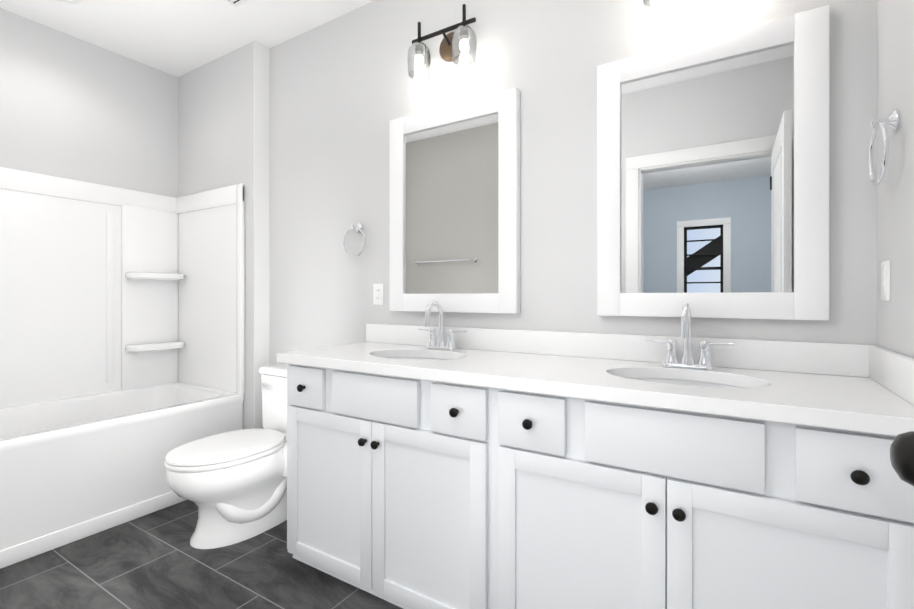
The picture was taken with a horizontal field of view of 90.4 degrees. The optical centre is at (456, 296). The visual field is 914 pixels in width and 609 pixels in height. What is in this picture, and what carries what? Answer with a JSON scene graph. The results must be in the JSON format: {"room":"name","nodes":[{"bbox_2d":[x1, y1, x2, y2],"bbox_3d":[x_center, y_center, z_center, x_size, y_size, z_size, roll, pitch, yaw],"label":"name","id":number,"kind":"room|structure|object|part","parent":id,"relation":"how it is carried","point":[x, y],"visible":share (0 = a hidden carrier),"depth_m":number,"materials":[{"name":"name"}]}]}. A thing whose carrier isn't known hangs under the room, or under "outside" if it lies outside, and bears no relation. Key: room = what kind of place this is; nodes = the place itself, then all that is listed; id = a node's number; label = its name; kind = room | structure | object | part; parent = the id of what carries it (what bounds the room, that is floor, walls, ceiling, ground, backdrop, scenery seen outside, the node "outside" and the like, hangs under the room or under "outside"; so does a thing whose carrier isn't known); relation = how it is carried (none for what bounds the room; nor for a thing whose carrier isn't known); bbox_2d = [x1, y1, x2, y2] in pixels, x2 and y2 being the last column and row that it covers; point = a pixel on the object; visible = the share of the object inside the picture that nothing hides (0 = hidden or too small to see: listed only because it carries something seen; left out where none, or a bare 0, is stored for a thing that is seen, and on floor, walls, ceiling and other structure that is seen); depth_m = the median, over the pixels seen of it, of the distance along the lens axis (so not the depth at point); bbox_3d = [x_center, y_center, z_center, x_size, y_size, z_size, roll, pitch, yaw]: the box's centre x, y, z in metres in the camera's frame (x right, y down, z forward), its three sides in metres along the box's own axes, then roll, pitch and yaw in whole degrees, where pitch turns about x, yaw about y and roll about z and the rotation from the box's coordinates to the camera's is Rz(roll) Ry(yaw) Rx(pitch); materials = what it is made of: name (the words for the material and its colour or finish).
{"room":"bathroom","nodes":[
{"label":"bathroom","id":0,"kind":"room"},
{"bbox_2d":[0,8,177,196],"bbox_3d":[-2.600,-0.218,2.501,0.120,2.750,1.964,0,0,32],"label":"wall","id":1,"kind":"structure","parent":0,"point":[72,107],"depth_m":2.82,"materials":[{"name":"paint"}]},
{"bbox_2d":[0,0,374,76],"bbox_3d":[-0.862,-1.643,1.559,4.067,0.100,2.190,0,0,32],"label":"ceiling","id":2,"kind":"structure","parent":0,"point":[177,38],"depth_m":2.64,"materials":[{"name":"white paint"}]},
{"bbox_2d":[57,0,82,3],"bbox_3d":[-2.078,-1.587,2.376,0.184,0.009,0.184,0,0,32],"label":"recessed light","id":3,"kind":"object","parent":2,"relation":"in","point":[72,1],"visible":1,"depth_m":2.44,"materials":[{"name":"paint"}]},
{"bbox_2d":[224,0,247,6],"bbox_3d":[-1.161,-1.586,2.279,0.300,0.012,0.300,0,0,32],"label":"ceiling vent","id":4,"kind":"object","parent":2,"relation":"in","point":[235,3],"visible":0.97,"depth_m":2.44,"materials":[{"name":"paint"}]},
{"bbox_2d":[0,500,402,608],"bbox_3d":[-0.862,1.207,1.559,4.067,0.100,2.190,0,0,32],"label":"floor","id":5,"kind":"structure","parent":0,"point":[155,560],"depth_m":1.88,"materials":[{"name":"tile"}]},
{"bbox_2d":[0,167,244,568],"bbox_3d":[-2.088,0.222,2.439,0.811,1.870,1.524,0,0,32],"label":"bathtub","id":6,"kind":"object","parent":5,"relation":"on","point":[122,343],"visible":0.96,"depth_m":2.75,"materials":[{"name":"plastic"}]},
{"bbox_2d":[164,363,286,548],"bbox_3d":[-1.062,0.779,2.345,0.422,0.755,0.802,0,0,32],"label":"toilet","id":7,"kind":"object","parent":5,"relation":"on","point":[232,485],"visible":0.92,"depth_m":2.15,"materials":[{"name":"ceramic"}]},
{"bbox_2d":[276,361,913,608],"bbox_3d":[0.250,0.729,1.667,2.044,0.884,0.592,0,0,32],"label":"bathroom vanity","id":8,"kind":"object","parent":5,"relation":"on","point":[440,466],"depth_m":1.30,"materials":[{"name":"paint"}]},
{"bbox_2d":[276,341,913,430],"bbox_3d":[0.244,0.267,1.677,2.064,0.040,0.580,0,0,32],"label":"countertop","id":9,"kind":"structure","parent":8,"relation":"on","point":[810,396],"depth_m":1.36,"materials":[{"name":"white stone"}]},
{"bbox_2d":[380,353,451,360],"bbox_3d":[-0.172,0.367,1.944,0.509,0.184,0.361,0,0,32],"label":"sink","id":10,"kind":"object","parent":9,"relation":"in","point":[415,356],"depth_m":2.10,"materials":[{"name":"white ceramic"}]},
{"bbox_2d":[416,301,467,348],"bbox_3d":[-0.098,0.134,2.064,0.273,0.226,0.149,0,0,32],"label":"faucet","id":11,"kind":"object","parent":9,"relation":"on","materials":[{"name":"silver metal"}]},
{"bbox_2d":[644,302,735,368],"bbox_3d":[0.771,0.134,1.526,0.272,0.226,0.149,0,0,32],"label":"faucet","id":12,"kind":"object","parent":9,"relation":"on","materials":[{"name":"silver metal"}]},
{"bbox_2d":[608,369,771,392],"bbox_3d":[0.697,0.367,1.406,0.508,0.184,0.361,0,0,32],"label":"sink","id":13,"kind":"object","parent":9,"relation":"in","point":[723,382],"depth_m":1.51,"materials":[{"name":"white ceramic"}]},
{"bbox_2d":[178,41,253,428],"bbox_3d":[-1.641,-0.218,3.196,1.020,2.750,0.226,0,0,32],"label":"wall","id":14,"kind":"structure","parent":0,"point":[215,123],"depth_m":2.99,"materials":[{"name":"paint"}]},
{"bbox_2d":[254,41,268,428],"bbox_3d":[-1.236,-0.218,2.875,0.006,2.750,0.106,0,0,32],"label":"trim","id":15,"kind":"structure","parent":14,"relation":"attached to","point":[261,205],"depth_m":2.86,"materials":[{"name":"paint"}]},
{"bbox_2d":[269,0,876,364],"bbox_3d":[0.105,-0.218,2.152,3.047,2.750,0.164,0,0,32],"label":"wall","id":16,"kind":"structure","parent":0,"point":[344,89],"depth_m":1.86,"materials":[{"name":"paint"}]},
{"bbox_2d":[343,223,365,257],"bbox_3d":[-0.554,-0.307,2.481,0.167,0.194,0.055,0,0,32],"label":"towel ring","id":17,"kind":"object","parent":16,"relation":"attached to","point":[357,227],"visible":1,"depth_m":2.48,"materials":[{"name":"silver metal"}]},
{"bbox_2d":[373,284,383,304],"bbox_3d":[-0.421,-0.010,2.426,0.070,0.114,0.009,0,0,32],"label":"electrical outlet plate","id":18,"kind":"object","parent":16,"relation":"attached to","point":[378,294],"visible":1,"depth_m":2.42,"materials":[{"name":"plastic"}]},
{"bbox_2d":[407,4,476,79],"bbox_3d":[-0.064,-1.183,2.119,0.364,0.250,0.153,0,0,32],"label":"sconce","id":19,"kind":"object","parent":16,"relation":"attached to","point":[454,45],"visible":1,"depth_m":2.12,"materials":[{"name":"black metal"}]},
{"bbox_3d":[-0.035,-0.415,2.166,0.712,0.980,0.042,0,0,32],"label":"mirror","id":20,"kind":"part","parent":16,"relation":"part of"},
{"bbox_2d":[366,323,867,376],"bbox_3d":[0.392,0.197,1.915,2.064,0.100,0.020,0,0,32],"label":"backsplash","id":21,"kind":"structure","parent":16,"relation":"attached to","point":[849,360],"depth_m":1.73,"materials":[{"name":"white stone"}]},
{"bbox_2d":[643,0,671,7],"bbox_3d":[0.833,-1.183,1.564,0.364,0.250,0.153,0,0,32],"label":"sconce","id":22,"kind":"object","parent":16,"relation":"attached to","point":[663,4],"visible":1,"depth_m":1.66,"materials":[{"name":"black metal"}]},
{"bbox_3d":[0.863,-0.415,1.611,0.712,0.980,0.042,0,0,32],"label":"mirror","id":23,"kind":"part","parent":16,"relation":"part of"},
{"bbox_2d":[877,0,913,357],"bbox_3d":[0.784,-0.218,0.469,0.120,2.750,2.070,0,0,32],"label":"wall","id":24,"kind":"structure","parent":0,"point":[895,186],"depth_m":1.21,"materials":[{"name":"paint"}]},
{"bbox_2d":[868,109,899,184],"bbox_3d":[1.143,-0.397,1.218,0.055,0.194,0.167,0,0,32],"label":"towel ring","id":25,"kind":"object","parent":24,"relation":"attached to","point":[892,121],"visible":1,"depth_m":1.20,"materials":[{"name":"silver metal"}]},
{"bbox_2d":[881,260,889,300],"bbox_3d":[1.214,-0.043,1.289,0.010,0.114,0.070,0,0,32],"label":"switch plate","id":26,"kind":"object","parent":24,"relation":"attached to","point":[885,280],"visible":0.96,"depth_m":1.27,"materials":[{"name":"plastic"}]},
{"bbox_2d":[868,345,913,404],"bbox_3d":[1.108,0.197,1.132,0.020,0.100,0.558,0,0,32],"label":"backsplash","id":27,"kind":"structure","parent":24,"relation":"attached to","point":[891,369],"depth_m":1.16,"materials":[{"name":"white stone"}]},
{"bbox_2d":[890,431,913,485],"bbox_3d":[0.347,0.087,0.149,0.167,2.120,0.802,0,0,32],"label":"door knob","id":28,"kind":"object","parent":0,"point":[902,454],"depth_m":0.46,"materials":[{"name":"metal"}]}
]}

